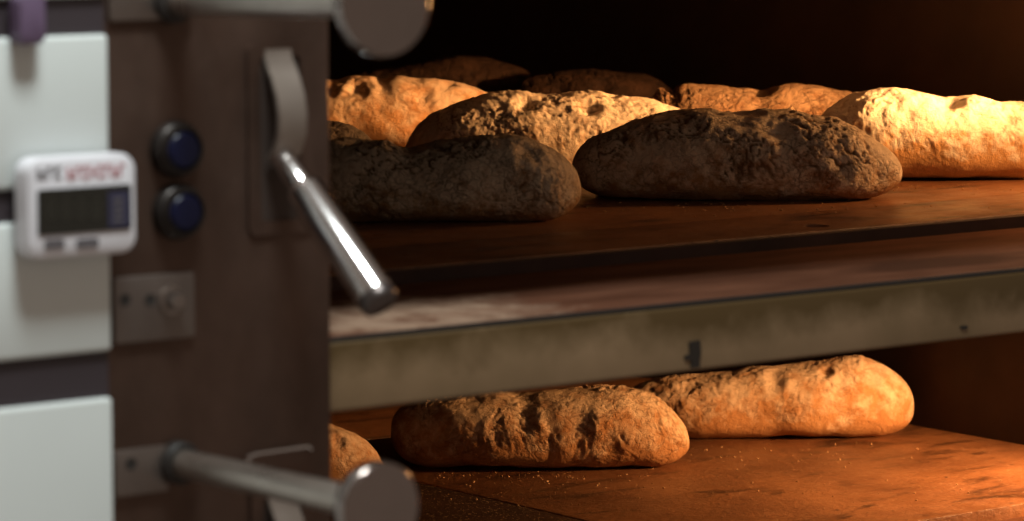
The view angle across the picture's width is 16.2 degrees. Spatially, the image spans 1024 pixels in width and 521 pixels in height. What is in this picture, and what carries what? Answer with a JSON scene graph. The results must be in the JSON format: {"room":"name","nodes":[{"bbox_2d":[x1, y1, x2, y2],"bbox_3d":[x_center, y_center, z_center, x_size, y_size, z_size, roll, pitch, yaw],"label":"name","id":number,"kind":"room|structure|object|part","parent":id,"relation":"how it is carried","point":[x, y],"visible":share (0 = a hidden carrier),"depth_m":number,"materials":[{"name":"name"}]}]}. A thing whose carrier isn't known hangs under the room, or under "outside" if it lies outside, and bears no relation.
{"room":"commercial kitchen","nodes":[
{"label":"commercial kitchen","id":0,"kind":"room"},
{"bbox_2d":[0,0,1023,520],"bbox_3d":[-0.398,-0.054,3.737,2.289,0.918,2.769,-5,8,-38],"label":"oven","id":1,"kind":"object","parent":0,"point":[198,370],"visible":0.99,"depth_m":2.45,"materials":[{"name":"black"}]},
{"bbox_2d":[9,0,45,44],"bbox_3d":[-0.311,-0.156,2.318,0.020,0.033,0.013,-5,8,-38],"label":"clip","id":2,"kind":"object","parent":1,"relation":"attached to","point":[27,17],"visible":1,"depth_m":2.31,"materials":[{"name":"purple plastic"}]},
{"bbox_3d":[-0.470,-0.091,2.295,0.417,0.099,0.132,-5,8,-38],"label":"enamel panel","id":3,"kind":"part","parent":1,"relation":"part of","materials":[{"name":"white metal"}]},
{"bbox_3d":[-0.470,0.024,2.308,0.417,0.090,0.132,-5,8,-38],"label":"enamel panel","id":4,"kind":"part","parent":1,"relation":"part of","materials":[{"name":"white metal"}]},
{"bbox_3d":[-0.470,0.332,2.343,0.417,0.469,0.132,-5,8,-38],"label":"enamel panel","id":5,"kind":"part","parent":1,"relation":"part of","materials":[{"name":"white metal"}]},
{"bbox_2d":[15,152,134,259],"bbox_3d":[-0.284,-0.036,2.349,0.083,0.066,0.022,-5,8,-38],"label":"timer","id":6,"kind":"object","parent":1,"relation":"attached to","point":[83,204],"visible":1,"depth_m":2.34,"materials":[{"name":"white plastic"}]},
{"bbox_3d":[-0.250,-0.175,2.387,0.042,0.031,0.005,-5,8,-38],"label":"mounting plate","id":7,"kind":"part","parent":1,"relation":"part of","materials":[{"name":"metal"}]},
{"bbox_3d":[-0.250,0.142,2.423,0.042,0.031,0.005,-5,8,-38],"label":"mounting plate","id":8,"kind":"part","parent":1,"relation":"part of","materials":[{"name":"metal"}]},
{"bbox_3d":[-0.241,0.032,2.418,0.064,0.044,0.005,-5,8,-38],"label":"mounting plate","id":9,"kind":"part","parent":1,"relation":"part of","materials":[{"name":"metal"}]},
{"bbox_3d":[-0.241,0.087,2.503,0.198,0.920,0.120,-5,8,-38],"label":"control panel","id":10,"kind":"part","parent":1,"relation":"part of","materials":[{"name":"brown metal"}]},
{"bbox_3d":[-0.158,-0.166,2.315,0.020,0.026,0.232,-5,8,-38],"label":"handle rod","id":11,"kind":"part","parent":1,"relation":"part of","materials":[{"name":"metal"}]},
{"bbox_3d":[-0.159,0.145,2.355,0.020,0.022,0.223,-5,8,-38],"label":"handle rod","id":12,"kind":"part","parent":1,"relation":"part of","materials":[{"name":"metal"}]},
{"bbox_3d":[-0.160,-0.084,2.470,0.053,0.131,0.004,-5,8,-38],"label":"lever plate","id":13,"kind":"part","parent":1,"relation":"part of","materials":[{"name":"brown metal"}]},
{"bbox_3d":[-0.160,0.219,2.504,0.053,0.131,0.004,-5,8,-38],"label":"lever plate","id":14,"kind":"part","parent":1,"relation":"part of","materials":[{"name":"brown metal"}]},
{"bbox_3d":[-0.086,0.154,2.261,0.059,0.059,0.020,-5,8,-38],"label":"knob","id":15,"kind":"part","parent":1,"relation":"part of","materials":[{"name":"metal"}]},
{"bbox_3d":[-0.081,-0.159,2.218,0.067,0.067,0.021,-5,8,-38],"label":"knob","id":16,"kind":"part","parent":1,"relation":"part of","materials":[{"name":"metal"}]},
{"bbox_2d":[331,482,581,520],"bbox_3d":[-0.318,0.269,3.249,0.734,0.030,0.690,-5,8,-38],"label":"shelf","id":17,"kind":"object","parent":1,"relation":"on","point":[435,504],"visible":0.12,"depth_m":3.41,"materials":[{"name":"brown wood"}]},
{"bbox_2d":[330,424,380,482],"bbox_3d":[-0.216,0.188,3.510,0.186,0.070,0.110,0,7,-3],"label":"bread loaf","id":18,"kind":"object","parent":17,"relation":"on","point":[348,450],"visible":0.19,"depth_m":3.48,"materials":[{"name":"brown food"}]},
{"bbox_2d":[330,377,651,439],"bbox_3d":[-0.742,0.149,4.301,1.370,0.030,1.498,-5,8,-38],"label":"shelf","id":19,"kind":"object","parent":1,"relation":"on","point":[369,423],"visible":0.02,"depth_m":3.97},
{"bbox_3d":[0.262,0.005,2.992,1.370,0.004,0.230,-5,8,-38],"label":"sill plate","id":20,"kind":"part","parent":1,"relation":"part of","materials":[{"name":"grey metal"}]},
{"bbox_3d":[0.358,0.038,2.937,1.450,0.050,0.030,-5,8,-38],"label":"sill","id":21,"kind":"part","parent":1,"relation":"part of","materials":[{"name":"grey metal"}]},
{"bbox_2d":[366,424,1023,520],"bbox_3d":[0.223,0.221,3.669,0.633,0.030,0.690,-5,8,-38],"label":"shelf","id":22,"kind":"object","parent":1,"relation":"on","point":[943,460],"visible":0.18,"depth_m":3.56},
{"bbox_2d":[391,384,689,467],"bbox_3d":[0.029,0.167,3.657,0.303,0.080,0.125,0,7,-4],"label":"bread loaf","id":23,"kind":"object","parent":22,"relation":"on","point":[596,425],"visible":0.98,"depth_m":3.61,"materials":[{"name":"brown food"}]},
{"bbox_2d":[438,438,1007,512],"bbox_3d":[0.183,0.211,3.614,0.752,0.002,0.443,0,7,1],"label":"crumbs","id":24,"kind":"object","parent":22,"relation":"on","point":[715,438],"visible":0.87,"depth_m":3.58,"materials":[{"name":"brown food"}]},
{"bbox_2d":[633,355,913,438],"bbox_3d":[0.273,0.143,3.842,0.311,0.084,0.122,0,7,-2],"label":"bread loaf","id":25,"kind":"object","parent":22,"relation":"on","point":[852,395],"visible":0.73,"depth_m":3.80,"materials":[{"name":"brown food"}]},
{"bbox_3d":[0.239,0.290,3.054,1.370,0.004,0.304,-5,8,-38],"label":"sill plate","id":26,"kind":"part","parent":1,"relation":"part of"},
{"bbox_2d":[328,0,1023,444],"bbox_3d":[0.104,-0.133,4.340,0.050,0.529,2.530,-5,8,-38],"label":"oven interior","id":27,"kind":"structure","parent":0,"point":[943,48],"depth_m":3.99,"materials":[{"name":"black metal"}]},
{"bbox_3d":[-0.521,-0.073,3.992,1.470,0.032,2.315,-5,8,-38],"label":"ceiling","id":28,"kind":"structure","parent":0,"visible":0},
{"bbox_2d":[329,194,1023,275],"bbox_3d":[0.151,-0.010,3.133,1.370,0.030,0.130,-5,8,-38],"label":"shelf","id":29,"kind":"object","parent":28,"relation":"on","point":[682,233],"visible":0.34,"depth_m":3.13,"materials":[{"name":"brown wood"}]},
{"bbox_2d":[350,178,1023,247],"bbox_3d":[-0.546,-0.111,4.020,1.370,0.030,2.133,-5,8,-38],"label":"shelf","id":30,"kind":"object","parent":28,"relation":"on","point":[373,234],"visible":0.06,"depth_m":3.30,"materials":[{"name":"brown wood"}]},
{"bbox_2d":[329,120,371,139],"bbox_3d":[-0.202,-0.100,3.460,0.158,0.074,0.100,0,7,-2],"label":"bread loaf","id":31,"kind":"object","parent":30,"relation":"on","point":[337,129],"visible":0.06,"depth_m":3.44,"materials":[{"name":"brown food"}]},
{"bbox_2d":[328,75,486,146],"bbox_3d":[-0.138,-0.154,3.860,0.268,0.090,0.120,0,7,4],"label":"bread loaf","id":32,"kind":"object","parent":30,"relation":"on","point":[390,108],"visible":0.23,"depth_m":3.81,"materials":[{"name":"brown food"}]},
{"bbox_2d":[354,56,531,92],"bbox_3d":[-0.088,-0.191,4.177,0.251,0.093,0.119,0,7,0],"label":"bread loaf","id":33,"kind":"object","parent":30,"relation":"on","point":[486,74],"visible":0.2,"depth_m":4.14,"materials":[{"name":"brown food"}]},
{"bbox_2d":[329,133,580,221],"bbox_3d":[-0.071,-0.076,3.238,0.266,0.077,0.125,0,7,2],"label":"bread loaf","id":34,"kind":"object","parent":30,"relation":"on","point":[507,177],"visible":0.73,"depth_m":3.19,"materials":[{"name":"brown food"}]},
{"bbox_2d":[405,90,679,163],"bbox_3d":[0.049,-0.130,3.667,0.316,0.087,0.131,-1,7,-6],"label":"bread loaf","id":35,"kind":"object","parent":30,"relation":"on","point":[563,122],"visible":0.35,"depth_m":3.62,"materials":[{"name":"brown food"}]},
{"bbox_2d":[515,68,670,98],"bbox_3d":[0.096,-0.177,4.093,0.196,0.083,0.121,0,7,-1],"label":"bread loaf","id":36,"kind":"object","parent":30,"relation":"on","point":[610,82],"visible":0.21,"depth_m":4.05,"materials":[{"name":"brown food"}]},
{"bbox_2d":[572,108,901,200],"bbox_3d":[0.215,-0.103,3.433,0.315,0.085,0.131,0,7,0],"label":"bread loaf","id":37,"kind":"object","parent":30,"relation":"on","point":[767,154],"visible":0.94,"depth_m":3.38,"materials":[{"name":"brown food"}]},
{"bbox_2d":[651,83,851,115],"bbox_3d":[0.265,-0.148,3.846,0.244,0.082,0.121,0,7,0],"label":"bread loaf","id":38,"kind":"object","parent":30,"relation":"on","point":[810,99],"visible":0.22,"depth_m":3.81,"materials":[{"name":"brown food"}]},
{"bbox_2d":[571,183,1011,216],"bbox_3d":[0.294,-0.058,3.412,0.653,0.002,0.286,-2,7,-18],"label":"crumbs","id":39,"kind":"object","parent":30,"relation":"on","point":[940,183],"visible":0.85,"depth_m":3.36,"materials":[{"name":"brown food"}]},
{"bbox_2d":[821,87,1023,178],"bbox_3d":[0.431,-0.130,3.647,0.253,0.091,0.124,0,7,-3],"label":"bread loaf","id":40,"kind":"object","parent":30,"relation":"on","point":[930,136],"visible":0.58,"depth_m":3.60,"materials":[{"name":"brown food"}]}
]}

